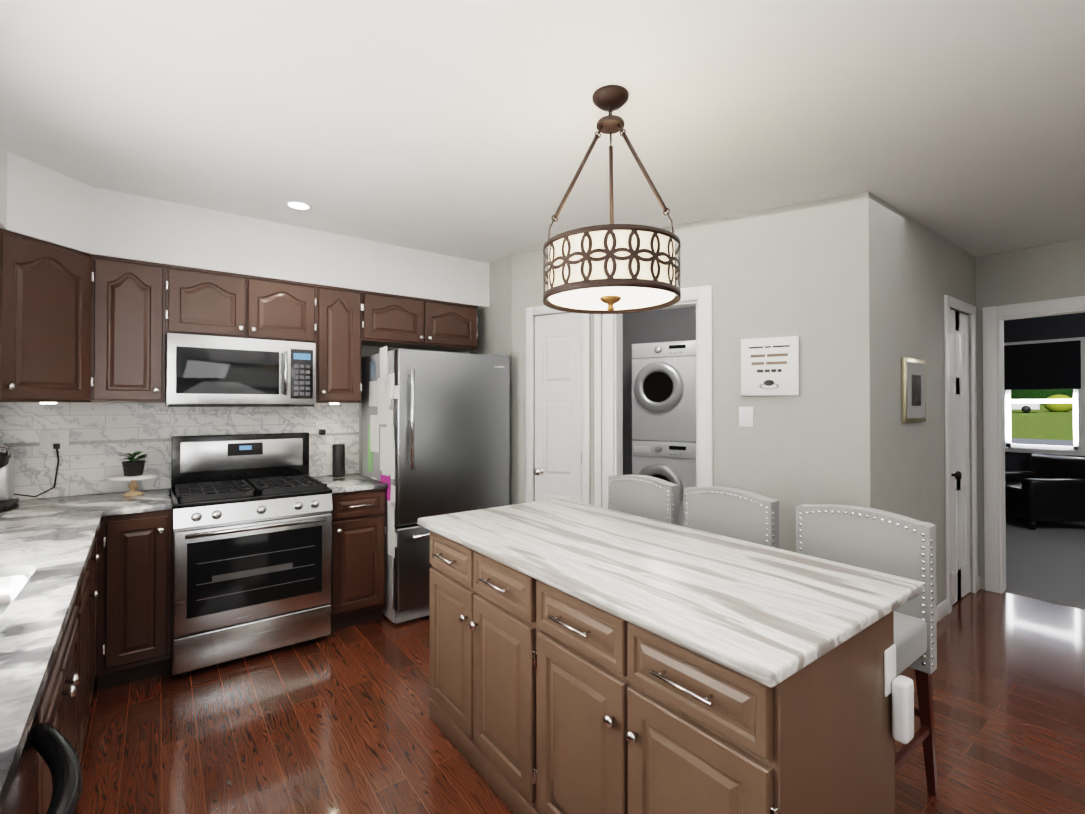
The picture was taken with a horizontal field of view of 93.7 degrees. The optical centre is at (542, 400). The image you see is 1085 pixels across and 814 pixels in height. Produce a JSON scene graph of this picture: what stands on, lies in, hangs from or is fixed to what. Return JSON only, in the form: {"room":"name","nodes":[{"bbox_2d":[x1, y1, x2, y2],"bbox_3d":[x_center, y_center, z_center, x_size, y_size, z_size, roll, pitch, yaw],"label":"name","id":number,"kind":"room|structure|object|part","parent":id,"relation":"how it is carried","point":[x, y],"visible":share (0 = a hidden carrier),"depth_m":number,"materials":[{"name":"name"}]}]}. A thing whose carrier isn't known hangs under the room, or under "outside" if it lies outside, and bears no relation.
{"room":"kitchen","nodes":[
{"label":"kitchen","id":0,"kind":"room"},
{"bbox_2d":[0,140,489,310],"bbox_3d":[0.326,-0.974,0.657,3.020,0.358,7.200,0,-1,-37],"label":"soffit","id":1,"kind":"structure","parent":0,"point":[40,202],"depth_m":3.02,"materials":[{"name":"paint"}]},
{"bbox_2d":[25,339,469,499],"bbox_3d":[-1.877,0.170,3.569,3.260,2.590,0.120,0,-1,-37],"label":"wall","id":2,"kind":"structure","parent":0,"point":[368,350],"depth_m":3.87,"materials":[{"name":"paint"}]},
{"bbox_2d":[0,228,3,401],"bbox_3d":[-2.310,-0.389,1.878,0.283,0.787,0.833,0,-1,-37],"label":"upper cabinet","id":3,"kind":"object","parent":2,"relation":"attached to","point":[1,230],"depth_m":2.30,"materials":[{"name":"brown wood"}]},
{"bbox_2d":[4,230,95,401],"bbox_3d":[-2.424,-0.378,2.494,0.295,0.751,0.296,0,-1,-37],"label":"upper cabinet","id":4,"kind":"object","parent":2,"relation":"attached to","point":[77,326],"depth_m":2.49,"materials":[{"name":"brown wood"}]},
{"bbox_2d":[40,402,56,403],"bbox_3d":[-2.459,0.015,2.531,0.059,0.008,0.059,0,-1,41],"label":"puck light","id":5,"kind":"object","parent":4,"relation":"attached to","point":[56,403],"depth_m":2.51,"materials":[{"name":"white plastic"}]},
{"bbox_2d":[96,255,167,402],"bbox_3d":[-2.365,-0.380,2.920,0.316,0.787,0.333,0,-1,-37],"label":"upper cabinet","id":6,"kind":"object","parent":2,"relation":"attached to","point":[132,295],"depth_m":2.79,"materials":[{"name":"brown wood"}]},
{"bbox_2d":[168,264,319,343],"bbox_3d":[-1.916,-0.573,3.260,0.803,0.394,0.333,0,-1,-37],"label":"upper cabinet","id":7,"kind":"object","parent":2,"relation":"attached to","point":[200,301],"depth_m":3.11,"materials":[{"name":"brown wood"}]},
{"bbox_2d":[165,332,315,406],"bbox_3d":[-1.883,-0.166,3.196,0.778,0.413,0.466,0,-1,-37],"label":"microwave","id":8,"kind":"object","parent":7,"relation":"attached to","point":[211,371],"visible":1,"depth_m":3.02,"materials":[{"name":"silver metal"}]},
{"bbox_2d":[316,285,363,402],"bbox_3d":[-1.475,-0.373,3.591,0.298,0.787,0.333,0,-1,-37],"label":"upper cabinet","id":9,"kind":"object","parent":2,"relation":"attached to","point":[338,353],"depth_m":3.46,"materials":[{"name":"brown wood"}]},
{"bbox_2d":[364,291,477,351],"bbox_3d":[-0.986,-0.590,3.961,0.923,0.347,0.333,0,-1,-37],"label":"upper cabinet","id":10,"kind":"object","parent":2,"relation":"attached to","point":[390,320],"depth_m":3.82,"materials":[{"name":"brown wood"}]},
{"bbox_2d":[470,254,511,504],"bbox_3d":[-0.388,0.175,4.201,0.120,2.590,0.665,0,-1,-37],"label":"wall","id":11,"kind":"structure","parent":0,"point":[494,327],"depth_m":4.05,"materials":[{"name":"paint"}]},
{"bbox_2d":[0,0,1084,263],"bbox_3d":[2.210,-1.162,3.958,10.600,0.080,10.600,0,-1,-37],"label":"ceiling","id":12,"kind":"structure","parent":0,"point":[462,128],"depth_m":2.00,"materials":[{"name":"paint"}]},
{"bbox_2d":[284,200,312,210],"bbox_3d":[-1.416,-1.129,2.953,0.150,0.004,0.150,0,-1,-37],"label":"recessed light","id":13,"kind":"object","parent":12,"relation":"in","point":[298,205],"visible":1,"depth_m":2.95,"materials":[{"name":"white plastic"}]},
{"bbox_2d":[543,85,680,313],"bbox_3d":[0.255,-0.735,1.904,0.505,0.810,0.505,0,-1,-37],"label":"pendant lamp","id":14,"kind":"object","parent":12,"relation":"hanging from","point":[611,268],"visible":1,"depth_m":1.74,"materials":[{"name":"brown metal"}]},
{"bbox_2d":[76,589,1084,813],"bbox_3d":[1.417,1.475,1.520,6.230,0.060,7.500,0,-1,-37],"label":"floor","id":15,"kind":"structure","parent":0,"point":[339,721],"depth_m":2.23,"materials":[{"name":"brown wood"}]},
{"bbox_2d":[38,516,108,719],"bbox_3d":[-2.596,1.013,2.553,0.651,0.884,0.620,0,-1,-37],"label":"base cabinet","id":16,"kind":"object","parent":15,"relation":"on","point":[82,654],"depth_m":2.00,"materials":[{"name":"brown wood"}]},
{"bbox_2d":[1,708,82,813],"bbox_3d":[-1.035,0.945,0.645,0.667,0.775,0.606,0,-1,-37],"label":"dishwasher","id":17,"kind":"object","parent":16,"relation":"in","point":[50,744],"visible":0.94,"depth_m":0.91,"materials":[{"name":"black"}]},
{"bbox_2d":[0,490,147,813],"bbox_3d":[-0.863,0.634,0.366,0.780,0.230,6.190,0,-1,-37],"label":"countertop","id":18,"kind":"structure","parent":16,"relation":"on","point":[46,545],"depth_m":1.50,"materials":[{"name":"stone"}]},
{"bbox_2d":[0,443,59,510],"bbox_3d":[-2.732,0.374,2.593,0.355,0.332,0.379,0,-1,-37],"label":"coffee maker","id":19,"kind":"object","parent":18,"relation":"on","point":[7,494],"visible":1,"depth_m":2.58,"materials":[{"name":"silver"}]},
{"bbox_2d":[109,451,157,495],"bbox_3d":[-2.350,0.419,2.923,0.220,0.247,0.220,0,-1,-37],"label":"potted plant","id":20,"kind":"object","parent":18,"relation":"on","point":[133,469],"visible":1,"depth_m":2.89,"materials":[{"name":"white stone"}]},
{"bbox_2d":[109,509,171,687],"bbox_3d":[-2.232,1.016,2.827,0.261,0.884,0.620,0,-1,-37],"label":"base cabinet","id":21,"kind":"object","parent":15,"relation":"on","point":[117,631],"depth_m":2.59,"materials":[{"name":"brown wood"}]},
{"bbox_2d":[164,488,171,509],"bbox_3d":[-2.120,0.558,2.897,0.006,0.030,0.635,0,-1,-37],"label":"countertop","id":22,"kind":"structure","parent":21,"relation":"on","point":[167,495],"depth_m":2.75,"materials":[{"name":"stone"}]},
{"bbox_2d":[170,432,331,675],"bbox_3d":[-1.765,0.841,3.083,0.786,1.238,0.732,0,-1,-37],"label":"range","id":23,"kind":"object","parent":15,"relation":"on","point":[251,543],"visible":1,"depth_m":2.88,"materials":[{"name":"silver metal"}]},
{"bbox_2d":[331,488,385,630],"bbox_3d":[-1.354,1.022,3.488,0.356,0.884,0.620,0,-1,-37],"label":"base cabinet","id":24,"kind":"object","parent":15,"relation":"on","point":[358,550],"depth_m":3.25,"materials":[{"name":"brown wood"}]},
{"bbox_2d":[313,473,387,493],"bbox_3d":[-1.345,0.564,3.481,0.359,0.030,0.635,0,-1,-37],"label":"countertop","id":25,"kind":"structure","parent":24,"relation":"on","point":[351,482],"depth_m":3.34,"materials":[{"name":"stone"}]},
{"bbox_2d":[332,444,344,477],"bbox_3d":[-1.460,0.433,3.644,0.084,0.233,0.084,0,-1,-37],"label":"speaker","id":26,"kind":"object","parent":25,"relation":"on","point":[338,460],"visible":1,"depth_m":3.61},
{"bbox_2d":[361,346,509,623],"bbox_3d":[-0.784,0.553,3.763,0.866,1.827,0.800,0,-1,-37],"label":"fridge","id":27,"kind":"object","parent":15,"relation":"on","point":[435,433],"visible":0.58,"depth_m":3.42,"materials":[{"name":"grey metal"}]},
{"bbox_2d":[608,474,678,524],"bbox_3d":[0.423,0.948,2.829,0.491,1.020,0.486,0,-1,-37],"label":"stool","id":28,"kind":"object","parent":15,"relation":"on","point":[650,497],"visible":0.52,"depth_m":2.88,"materials":[{"name":"grey fabric"}]},
{"bbox_2d":[418,522,913,813],"bbox_3d":[0.220,1.006,1.832,0.669,0.884,1.692,0,-1,-37],"label":"kitchen island","id":29,"kind":"object","parent":15,"relation":"on","point":[587,659],"depth_m":1.35,"materials":[{"name":"brown wood"}]},
{"bbox_2d":[418,498,923,681],"bbox_3d":[0.270,0.548,1.897,0.840,0.032,1.679,0,-1,-37],"label":"island countertop","id":30,"kind":"structure","parent":29,"relation":"on","point":[765,611],"depth_m":1.51,"materials":[{"name":"white stone"}]},
{"bbox_2d":[683,486,778,548],"bbox_3d":[0.760,0.943,2.382,0.491,1.020,0.486,0,-1,-37],"label":"stool","id":31,"kind":"object","parent":15,"relation":"on","point":[744,515],"visible":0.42,"depth_m":2.44,"materials":[{"name":"grey fabric"}]},
{"bbox_2d":[796,504,937,797],"bbox_3d":[1.115,0.939,1.911,0.491,1.020,0.486,0,-1,-37],"label":"stool","id":32,"kind":"object","parent":15,"relation":"on","point":[886,542],"visible":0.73,"depth_m":1.87,"materials":[{"name":"grey fabric"}]},
{"bbox_2d":[623,307,695,474],"bbox_3d":[1.272,0.180,4.662,2.350,2.590,2.575,0,-1,30],"label":"wall","id":33,"kind":"structure","parent":0,"point":[669,325],"depth_m":6.11,"materials":[{"name":"grey paint"}]},
{"bbox_2d":[512,191,869,551],"bbox_3d":[0.799,0.168,3.375,2.307,2.590,0.120,0,-1,30],"label":"wall","id":34,"kind":"structure","parent":0,"point":[801,270],"depth_m":2.96,"materials":[{"name":"paint"}]},
{"bbox_2d":[534,313,580,502],"bbox_3d":[0.104,0.414,3.709,0.236,2.088,0.379,0,-1,-37],"label":"pantry door","id":35,"kind":"structure","parent":34,"relation":"in","point":[557,471],"depth_m":3.71,"materials":[{"name":"white wood"}]},
{"bbox_2d":[526,285,712,508],"bbox_3d":[0.496,0.376,3.508,0.626,2.175,1.249,0,-1,-37],"label":"trim","id":36,"kind":"structure","parent":34,"relation":"attached to","point":[608,453],"depth_m":3.50,"materials":[{"name":"white wood"}]},
{"bbox_2d":[739,407,752,426],"bbox_3d":[1.225,0.100,3.059,0.035,0.120,0.074,0,-1,-37],"label":"switch plate","id":37,"kind":"object","parent":34,"relation":"attached to","point":[745,416],"visible":1,"depth_m":3.06,"materials":[{"name":"white plastic"}]},
{"bbox_2d":[741,336,798,395],"bbox_3d":[1.331,-0.196,2.986,0.310,0.340,0.030,0,-1,30],"label":"home sign","id":38,"kind":"object","parent":34,"relation":"attached to","point":[769,366],"visible":1,"depth_m":2.97,"materials":[{"name":"white fabric"}]},
{"bbox_2d":[869,192,977,613],"bbox_3d":[2.604,0.168,3.438,2.160,2.590,0.144,0,-1,-37],"label":"wall","id":39,"kind":"structure","parent":0,"point":[918,271],"depth_m":3.18,"materials":[{"name":"paint"}]},
{"bbox_3d":[2.281,-0.060,3.121,0.350,0.390,0.024,0,-1,-37],"label":"picture frame","id":40,"kind":"part","parent":39,"relation":"part of","materials":[{"name":"metal"}]},
{"bbox_2d":[936,599,948,621],"bbox_3d":[2.271,1.410,3.107,1.267,0.100,0.014,0,-1,-37],"label":"baseboard","id":41,"kind":"structure","parent":39,"relation":"attached to","point":[942,607],"depth_m":3.41,"materials":[{"name":"white wood"}]},
{"bbox_2d":[950,309,970,604],"bbox_3d":[3.055,0.404,3.710,0.556,2.108,0.103,0,-1,-37],"label":"closet door","id":42,"kind":"structure","parent":39,"relation":"attached to","point":[960,452],"depth_m":3.75,"materials":[{"name":"white wood"}]},
{"bbox_2d":[976,237,1084,592],"bbox_3d":[4.805,0.157,2.213,0.120,2.590,4.510,0,-1,-37],"label":"wall","id":43,"kind":"structure","parent":0,"point":[1051,271],"depth_m":3.80,"materials":[{"name":"paint"}]},
{"bbox_2d":[982,296,1084,593],"bbox_3d":[3.978,0.369,3.294,0.138,2.185,1.705,0,-1,-37],"label":"trim","id":44,"kind":"structure","parent":43,"relation":"attached to","point":[993,318],"depth_m":3.88,"materials":[{"name":"white wood"}]},
{"bbox_2d":[1004,514,1084,609],"bbox_3d":[5.570,1.503,4.650,4.170,0.064,7.500,0,-1,-37],"label":"floor carpet","id":45,"kind":"object","parent":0,"point":[1045,560],"depth_m":4.66,"materials":[{"name":"grey carpet"}]},
{"bbox_2d":[1005,453,1084,529],"bbox_3d":[6.016,1.080,6.177,0.900,0.809,0.860,0,-1,3],"label":"armchair","id":46,"kind":"object","parent":45,"relation":"on","point":[1047,487],"visible":0.75,"depth_m":5.81,"materials":[{"name":"black leather"}]},
{"bbox_2d":[1004,313,1084,470],"bbox_3d":[7.093,0.191,5.873,0.120,2.590,7.600,0,-1,-37],"label":"wall","id":47,"kind":"structure","parent":0,"point":[1049,327],"depth_m":6.65,"materials":[{"name":"paint"}]},
{"bbox_2d":[1004,337,1084,455],"bbox_3d":[6.475,-0.042,6.617,0.134,1.470,0.850,0,-1,-37],"label":"living room window","id":48,"kind":"structure","parent":47,"relation":"in","point":[1078,400],"depth_m":6.43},
{"bbox_2d":[1004,340,1080,389],"bbox_3d":[6.428,-0.437,6.586,0.022,0.600,0.750,0,-1,-37],"label":"blind","id":49,"kind":"object","parent":48,"relation":"attached to","point":[1049,365],"visible":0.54,"depth_m":6.55,"materials":[{"name":"black fabric"}]},
{"bbox_3d":[1.320,1.504,4.683,3.440,0.062,3.350,0,-1,-37],"label":"floor","id":50,"kind":"structure","parent":0,"visible":0},
{"bbox_2d":[632,440,695,526],"bbox_3d":[1.389,0.951,5.398,0.686,1.062,0.768,0,-1,30],"label":"washer","id":51,"kind":"object","parent":50,"relation":"on","point":[673,462],"visible":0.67,"depth_m":5.07,"materials":[{"name":"white metal"}]},
{"bbox_2d":[632,340,695,441],"bbox_3d":[1.389,-0.084,5.408,0.686,0.999,0.768,0,-1,30],"label":"dryer","id":52,"kind":"object","parent":51,"relation":"on","point":[663,391],"visible":0.92,"depth_m":5.10,"materials":[{"name":"white metal"}]},
{"label":"outside","id":53,"kind":"structure","parent":0,"visible":0},
{"bbox_2d":[1011,438,1072,445],"bbox_3d":[14.061,2.352,40.535,9.000,0.020,200.000,0,-1,-37],"label":"road","id":54,"kind":"structure","parent":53,"point":[1043,442],"depth_m":26.52,"materials":[{"name":"grey asphalt"}]},
{"bbox_3d":[-0.898,0.133,-0.338,0.120,2.590,7.300,0,-1,-37],"label":"wall","id":55,"kind":"structure","parent":0,"visible":0},
{"bbox_2d":[0,402,358,499],"bbox_3d":[-2.206,0.276,3.239,2.040,0.540,0.010,0,-1,-37],"label":"tile backsplash","id":56,"kind":"structure","parent":55,"relation":"attached to","point":[102,435],"depth_m":3.01,"materials":[{"name":"marble"},{"name":"tile"}]},
{"bbox_2d":[40,429,68,450],"bbox_3d":[-2.725,0.223,2.841,0.118,0.115,0.005,0,-1,-37],"label":"electrical outlet","id":57,"kind":"object","parent":56,"relation":"attached to","point":[49,439],"visible":0.94,"depth_m":2.84,"materials":[{"name":"white plastic"}]},
{"bbox_2d":[316,420,326,436],"bbox_3d":[-1.588,0.205,3.667,0.075,0.115,0.054,0,-1,-37],"label":"electrical outlet","id":58,"kind":"object","parent":56,"relation":"attached to","point":[321,428],"visible":1,"depth_m":3.67,"materials":[{"name":"white plastic"}]},
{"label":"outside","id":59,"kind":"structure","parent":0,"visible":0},
{"bbox_2d":[1011,404,1072,440],"bbox_3d":[44.924,1.406,63.810,129.700,2.550,200.000,0,-1,-37],"label":"lawn","id":60,"kind":"structure","parent":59,"point":[1043,422],"depth_m":38.64,"materials":[{"name":"green plant"}]},
{"bbox_2d":[1011,403,1039,412],"bbox_3d":[49.287,0.373,54.460,5.600,1.900,1.940,-1,-1,43],"label":"truck","id":61,"kind":"object","parent":60,"relation":"on","point":[1026,407],"visible":0.29,"depth_m":52.55,"materials":[{"name":"white"}]},
{"bbox_2d":[1011,389,1072,403],"bbox_3d":[84.204,-7.290,100.732,28.020,25.568,145.968,0,-1,-37],"label":"trees","id":62,"kind":"object","parent":60,"relation":"on","point":[1033,394],"depth_m":86.46,"materials":[{"name":"green plant"}]},
{"bbox_2d":[1043,394,1072,411],"bbox_3d":[54.369,0.384,53.532,2.040,1.980,2.359,0,-1,-37],"label":"bush","id":63,"kind":"object","parent":60,"relation":"on","point":[1059,407],"visible":0.71,"depth_m":52.98,"materials":[{"name":"yellow plant"}]}
]}

